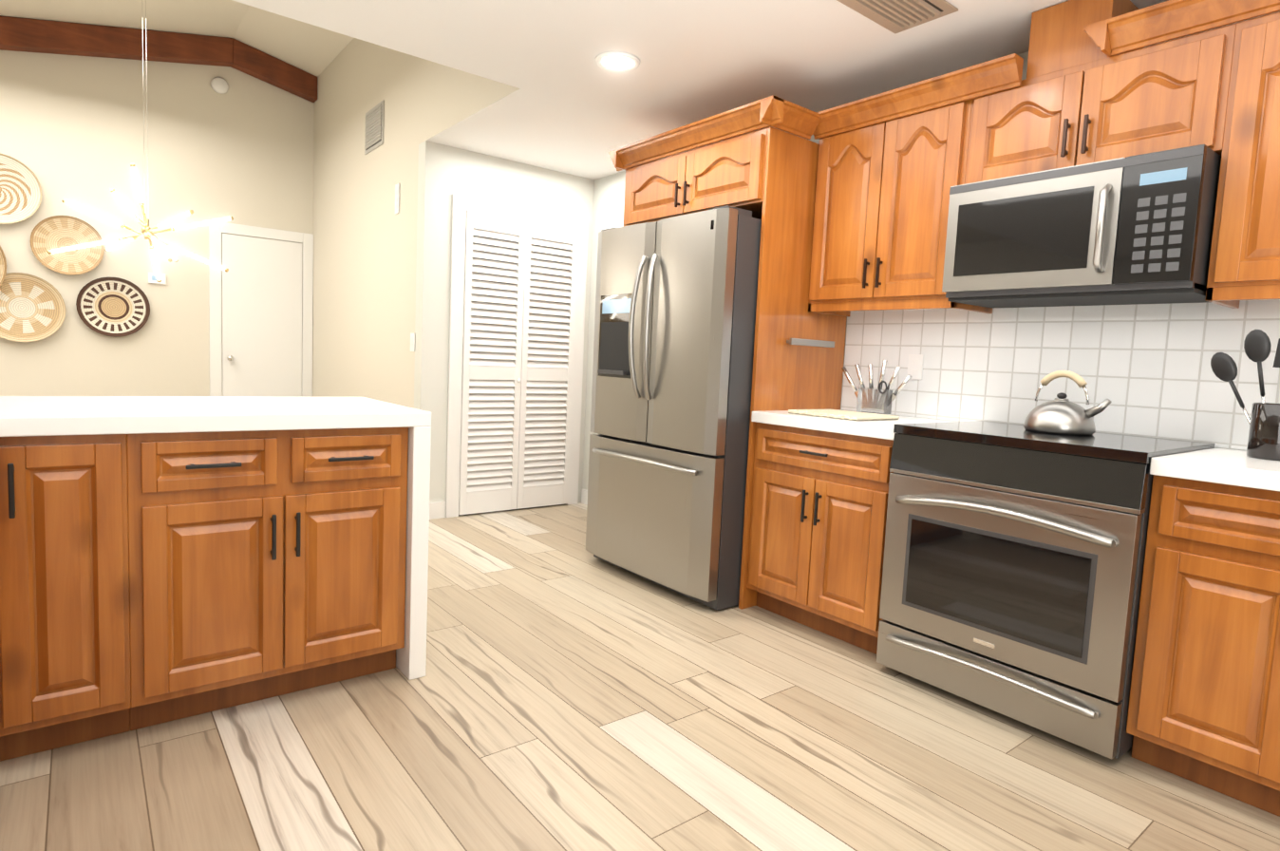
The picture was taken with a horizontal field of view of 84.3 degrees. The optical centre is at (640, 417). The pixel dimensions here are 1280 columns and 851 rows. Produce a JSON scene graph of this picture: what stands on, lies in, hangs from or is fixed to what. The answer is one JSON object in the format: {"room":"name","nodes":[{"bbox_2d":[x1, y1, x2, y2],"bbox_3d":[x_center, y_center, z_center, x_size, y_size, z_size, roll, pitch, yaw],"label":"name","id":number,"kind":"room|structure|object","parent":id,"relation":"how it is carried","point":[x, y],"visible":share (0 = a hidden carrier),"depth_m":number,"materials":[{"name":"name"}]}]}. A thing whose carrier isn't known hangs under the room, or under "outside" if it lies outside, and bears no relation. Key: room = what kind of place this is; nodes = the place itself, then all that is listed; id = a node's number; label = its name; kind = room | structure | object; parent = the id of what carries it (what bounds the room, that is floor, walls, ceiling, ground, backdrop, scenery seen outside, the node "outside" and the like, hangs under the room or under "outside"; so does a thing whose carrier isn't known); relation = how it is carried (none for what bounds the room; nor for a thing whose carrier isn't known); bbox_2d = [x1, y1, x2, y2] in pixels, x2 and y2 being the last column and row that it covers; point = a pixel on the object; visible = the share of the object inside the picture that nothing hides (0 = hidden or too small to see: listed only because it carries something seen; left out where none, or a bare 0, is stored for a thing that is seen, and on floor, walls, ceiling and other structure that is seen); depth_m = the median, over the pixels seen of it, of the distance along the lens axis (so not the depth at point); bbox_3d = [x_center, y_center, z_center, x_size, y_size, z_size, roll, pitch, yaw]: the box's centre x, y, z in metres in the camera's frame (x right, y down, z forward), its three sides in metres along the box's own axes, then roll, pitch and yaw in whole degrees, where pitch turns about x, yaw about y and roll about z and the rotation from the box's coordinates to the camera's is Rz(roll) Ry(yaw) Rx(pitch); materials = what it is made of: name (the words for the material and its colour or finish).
{"room":"kitchen","nodes":[
{"label":"kitchen","id":0,"kind":"room"},
{"bbox_2d":[0,50,314,395],"bbox_3d":[-5.126,-1.398,5.045,5.420,3.720,0.120,-1,6,-38],"label":"wall","id":1,"kind":"structure","parent":0,"point":[240,151],"depth_m":5.79,"materials":[{"name":"beige paint"}]},
{"bbox_2d":[0,245,6,286],"bbox_3d":[-4.982,-1.122,5.064,0.668,0.668,0.073,-1,6,-38],"label":"hanging basket","id":2,"kind":"object","parent":1,"relation":"attached to","point":[3,266],"visible":1,"depth_m":5.24,"materials":[{"name":"beige wicker"}]},
{"bbox_2d":[0,152,42,224],"bbox_3d":[-4.733,-1.685,5.203,0.510,0.510,0.059,-1,6,-38],"label":"decorative plate","id":3,"kind":"object","parent":1,"relation":"attached to","point":[21,194],"visible":1,"depth_m":5.28,"materials":[{"name":"white wicker"}]},
{"bbox_2d":[0,272,65,341],"bbox_3d":[-4.678,-0.831,5.348,0.518,0.518,0.060,-1,6,-38],"label":"decorative plate","id":4,"kind":"object","parent":1,"relation":"attached to","point":[32,308],"visible":1,"depth_m":5.38,"materials":[{"name":"beige wicker"}]},
{"bbox_2d":[29,215,104,274],"bbox_3d":[-4.438,-1.333,5.483,0.448,0.448,0.053,-1,6,-38],"label":"decorative plate","id":5,"kind":"object","parent":1,"relation":"attached to","point":[54,233],"visible":0.9,"depth_m":5.48,"materials":[{"name":"beige wicker"}]},
{"bbox_2d":[75,276,150,337],"bbox_3d":[-4.238,-0.890,5.693,0.476,0.476,0.056,-1,6,-38],"label":"decorative plate","id":6,"kind":"object","parent":1,"relation":"attached to","point":[114,307],"visible":1,"depth_m":5.70,"materials":[{"name":"beige wicker"}]},
{"bbox_2d":[148,272,166,283],"bbox_3d":[-4.010,-1.155,5.866,0.120,0.085,0.023,-1,6,-38],"label":"thermostat","id":7,"kind":"object","parent":1,"relation":"attached to","point":[152,277],"visible":0.92,"depth_m":5.85,"materials":[{"name":"white plastic"}]},
{"bbox_2d":[210,76,228,94],"bbox_3d":[-3.570,-2.824,6.007,0.130,0.130,0.036,-1,6,-38],"label":"smoke detector","id":8,"kind":"object","parent":1,"relation":"attached to","point":[219,84],"visible":0.92,"depth_m":5.99,"materials":[{"name":"white plastic"}]},
{"bbox_2d":[208,222,313,396],"bbox_3d":[-3.394,-0.632,6.376,0.832,2.130,0.087,-1,6,-38],"label":"room door","id":9,"kind":"structure","parent":1,"relation":"in","point":[261,342],"depth_m":6.36,"materials":[{"name":"white wood"}]},
{"bbox_2d":[0,0,353,76],"bbox_3d":[-3.806,-2.579,3.348,5.420,1.026,4.180,-1,6,-38],"label":"ceiling","id":10,"kind":"structure","parent":0,"point":[314,50],"depth_m":5.49,"materials":[{"name":"beige paint"}]},
{"bbox_2d":[46,0,233,282],"bbox_3d":[-2.889,-1.841,4.126,0.914,2.042,0.893,-1,6,-38],"label":"sputnik chandelier","id":11,"kind":"object","parent":10,"relation":"hanging from","point":[147,233],"visible":1,"depth_m":4.15,"materials":[{"name":"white metal"}]},
{"bbox_2d":[0,16,317,102],"bbox_3d":[-5.039,-2.603,4.806,5.298,1.124,0.130,-1,6,-38],"label":"beam","id":12,"kind":"structure","parent":10,"relation":"attached to","point":[36,35],"depth_m":5.61,"materials":[{"name":"brown wood"}]},
{"bbox_2d":[312,37,519,408],"bbox_3d":[-1.759,-1.146,5.069,0.120,3.520,4.060,-1,6,-38],"label":"wall","id":13,"kind":"structure","parent":0,"point":[365,268],"depth_m":5.28,"materials":[{"name":"beige paint"}]},
{"bbox_2d":[364,99,384,154],"bbox_3d":[-1.949,-2.118,5.173,0.014,0.300,0.400,-1,6,-38],"label":"air vent","id":14,"kind":"object","parent":13,"relation":"in","point":[374,127],"visible":1,"depth_m":5.14,"materials":[{"name":"grey metal"}]},
{"bbox_2d":[395,183,399,214],"bbox_3d":[-1.659,-1.492,4.824,0.011,0.200,0.075,-1,6,-38],"label":"switch","id":15,"kind":"object","parent":13,"relation":"attached to","point":[397,197],"visible":0.98,"depth_m":4.81,"materials":[{"name":"white plastic"}]},
{"bbox_2d":[410,333,414,351],"bbox_3d":[-1.498,-0.496,4.648,0.010,0.120,0.075,-1,6,-38],"label":"toggle light switch","id":16,"kind":"object","parent":13,"relation":"attached to","point":[412,342],"visible":1,"depth_m":4.64,"materials":[{"name":"white plastic"}]},
{"bbox_2d":[414,140,594,517],"bbox_3d":[-0.933,-0.548,4.976,1.280,2.420,0.120,-1,6,-38],"label":"wall","id":17,"kind":"structure","parent":0,"point":[445,173],"depth_m":4.62,"materials":[{"name":"white paint"}]},
{"bbox_2d":[445,193,588,517],"bbox_3d":[-0.831,-0.393,4.956,1.050,2.125,0.059,-1,6,-38],"label":"louvered closet door","id":18,"kind":"structure","parent":17,"relation":"in","point":[517,296],"depth_m":4.92,"materials":[{"name":"white wood"}]},
{"bbox_2d":[0,502,1279,850],"bbox_3d":[-1.686,0.938,1.696,6.820,0.060,10.040,-1,6,-38],"label":"floor","id":19,"kind":"structure","parent":0,"point":[568,692],"depth_m":1.99,"materials":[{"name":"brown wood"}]},
{"bbox_2d":[0,427,408,761],"bbox_3d":[-1.378,0.441,2.272,1.065,0.862,0.650,-1,6,-38],"label":"base cabinet","id":20,"kind":"object","parent":19,"relation":"on","point":[147,579],"visible":0.96,"depth_m":1.99,"materials":[{"name":"brown wood"}]},
{"bbox_2d":[585,205,761,610],"bbox_3d":[0.319,-0.062,3.665,0.899,1.787,0.975,-1,6,-38],"label":"refrigerator","id":21,"kind":"object","parent":19,"relation":"on","point":[674,329],"visible":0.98,"depth_m":3.25,"materials":[{"name":"grey metal"}]},
{"bbox_2d":[746,422,894,654],"bbox_3d":[0.946,0.478,3.103,0.668,0.862,0.714,-1,6,-38],"label":"base cabinet","id":22,"kind":"object","parent":19,"relation":"on","point":[818,524],"visible":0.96,"depth_m":2.89,"materials":[{"name":"brown wood"}]},
{"bbox_2d":[751,409,957,440],"bbox_3d":[0.976,0.023,3.073,0.663,0.048,0.714,-1,6,-38],"label":"countertop","id":23,"kind":"structure","parent":22,"relation":"on","point":[880,428],"depth_m":2.87,"materials":[{"name":"white stone"}]},
{"bbox_2d":[788,409,899,420],"bbox_3d":[0.874,-0.013,3.046,0.300,0.016,0.354,-1,6,-38],"label":"board","id":24,"kind":"object","parent":23,"relation":"on","point":[846,415],"visible":1,"depth_m":2.97,"materials":[{"name":"beige"}]},
{"bbox_2d":[841,359,912,414],"bbox_3d":[1.063,-0.137,3.206,0.150,0.253,0.363,-1,6,-38],"label":"utensil holder","id":25,"kind":"object","parent":23,"relation":"on","point":[878,400],"visible":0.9,"depth_m":3.17,"materials":[{"name":"silver metal"}]},
{"bbox_2d":[876,420,1214,758],"bbox_3d":[1.375,0.517,2.486,0.747,0.926,0.784,-1,6,-38],"label":"range","id":26,"kind":"object","parent":19,"relation":"on","point":[1013,563],"visible":0.96,"depth_m":2.23,"materials":[{"name":"grey metal"}]},
{"bbox_2d":[1023,370,1111,434],"bbox_3d":[1.529,-0.057,2.523,0.224,0.222,0.269,-1,6,-38],"label":"kettle","id":27,"kind":"object","parent":26,"relation":"on","point":[1061,414],"visible":1,"depth_m":2.48,"materials":[{"name":"silver metal"}]},
{"bbox_2d":[1126,474,1279,816],"bbox_3d":[1.875,0.619,1.932,0.668,0.862,0.714,-1,6,-38],"label":"base cabinet","id":28,"kind":"object","parent":19,"relation":"on","point":[1204,705],"visible":0.98,"depth_m":1.89,"materials":[{"name":"brown wood"}]},
{"bbox_2d":[1149,447,1279,491],"bbox_3d":[1.906,0.163,1.902,0.663,0.048,0.714,-1,6,-38],"label":"countertop","id":29,"kind":"structure","parent":28,"relation":"on","point":[1236,467],"depth_m":1.90,"materials":[{"name":"white stone"}]},
{"bbox_2d":[1210,329,1279,460],"bbox_3d":[1.871,-0.067,2.058,0.116,0.379,0.344,-1,6,-38],"label":"utensil crock","id":30,"kind":"object","parent":29,"relation":"on","point":[1264,433],"visible":1,"depth_m":2.08,"materials":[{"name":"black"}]},
{"bbox_2d":[232,0,1167,179],"bbox_3d":[-0.718,-1.419,0.508,6.700,0.080,7.190,-1,6,-38],"label":"ceiling","id":31,"kind":"structure","parent":0,"point":[570,105],"depth_m":2.99,"materials":[{"name":"white paint"}]},
{"bbox_2d":[595,51,639,72],"bbox_3d":[-0.098,-1.561,3.105,0.200,0.010,0.200,-1,6,-38],"label":"recessed light","id":32,"kind":"object","parent":31,"relation":"in","point":[617,61],"visible":1,"depth_m":3.09,"materials":[{"name":"white glass"}]},
{"bbox_2d":[836,0,958,33],"bbox_3d":[0.904,-1.462,2.502,0.400,0.016,0.250,-1,6,-38],"label":"ceiling vent","id":33,"kind":"object","parent":31,"relation":"in","point":[895,16],"visible":1,"depth_m":2.54,"materials":[{"name":"beige metal"}]},
{"bbox_2d":[582,11,1279,489],"bbox_3d":[1.073,-0.338,3.567,0.130,2.420,4.840,-1,6,-38],"label":"wall","id":34,"kind":"structure","parent":0,"point":[1146,369],"depth_m":2.73,"materials":[{"name":"tile"}]},
{"bbox_2d":[581,488,587,505],"bbox_3d":[-0.061,0.657,4.925,0.014,0.110,1.236,-1,6,-38],"label":"baseboard","id":35,"kind":"structure","parent":34,"relation":"attached to","point":[584,493],"depth_m":5.37,"materials":[{"name":"white wood"}]},
{"bbox_2d":[620,129,677,225],"bbox_3d":[0.344,-1.222,3.827,0.658,0.410,0.557,-1,6,-38],"label":"upper cabinet","id":36,"kind":"object","parent":34,"relation":"attached to","point":[649,185],"depth_m":3.67,"materials":[{"name":"brown wood"}]},
{"bbox_2d":[669,98,828,239],"bbox_3d":[0.616,-1.181,3.485,0.658,0.410,0.557,-1,6,-38],"label":"upper cabinet","id":37,"kind":"object","parent":34,"relation":"attached to","point":[764,172],"depth_m":3.18,"materials":[{"name":"brown wood"}]},
{"bbox_2d":[802,113,893,311],"bbox_3d":[1.049,-0.902,3.211,0.328,0.770,0.415,-1,6,-38],"label":"upper cabinet","id":38,"kind":"object","parent":34,"relation":"attached to","point":[850,209],"depth_m":3.17,"materials":[{"name":"brown wood"}]},
{"bbox_2d":[786,338,834,347],"bbox_3d":[0.796,-0.349,3.312,0.320,0.030,0.048,-1,6,-38],"label":"magnetic knife strip","id":39,"kind":"object","parent":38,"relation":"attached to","point":[809,342],"visible":1,"depth_m":3.28,"materials":[{"name":"silver metal"}]},
{"bbox_2d":[907,354,923,379],"bbox_3d":[1.256,-0.230,3.225,0.007,0.115,0.072,-1,6,-38],"label":"outlet","id":40,"kind":"object","parent":34,"relation":"attached to","point":[915,367],"visible":0.98,"depth_m":3.22,"materials":[{"name":"white plastic"}]},
{"bbox_2d":[855,87,984,309],"bbox_3d":[1.233,-0.874,2.978,0.328,0.770,0.415,-1,6,-38],"label":"upper cabinet","id":41,"kind":"object","parent":34,"relation":"attached to","point":[910,173],"depth_m":2.89,"materials":[{"name":"brown wood"}]},
{"bbox_2d":[954,1,1064,186],"bbox_3d":[1.517,-1.151,2.613,0.328,0.594,0.453,-1,6,-38],"label":"upper cabinet","id":42,"kind":"object","parent":34,"relation":"attached to","point":[1007,120],"depth_m":2.55,"materials":[{"name":"brown wood"}]},
{"bbox_2d":[1049,0,1227,169],"bbox_3d":[1.725,-1.119,2.351,0.328,0.594,0.453,-1,6,-38],"label":"upper cabinet","id":43,"kind":"object","parent":34,"relation":"attached to","point":[1118,97],"depth_m":2.26,"materials":[{"name":"brown wood"}]},
{"bbox_2d":[941,143,1221,308],"bbox_3d":[1.537,-0.621,2.477,0.466,0.420,0.764,-1,6,-38],"label":"microwave","id":44,"kind":"object","parent":43,"relation":"attached to","point":[1135,230],"visible":0.98,"depth_m":2.29,"materials":[{"name":"grey metal"}]},
{"bbox_2d":[1205,0,1279,300],"bbox_3d":[1.981,-0.808,2.035,0.328,0.865,0.416,-1,6,-38],"label":"upper cabinet","id":45,"kind":"object","parent":34,"relation":"attached to","point":[1245,256],"depth_m":2.05,"materials":[{"name":"brown wood"}]},
{"bbox_3d":[-1.480,0.535,1.102,0.650,0.862,1.122,-1,6,-38],"label":"base cabinet","id":46,"kind":"object","parent":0,"visible":0},
{"bbox_2d":[0,395,431,679],"bbox_3d":[-1.366,0.411,2.339,1.087,0.912,0.733,-1,6,-38],"label":"countertop","id":47,"kind":"structure","parent":46,"relation":"on","point":[22,416],"depth_m":2.13,"materials":[{"name":"white stone"}]}
]}

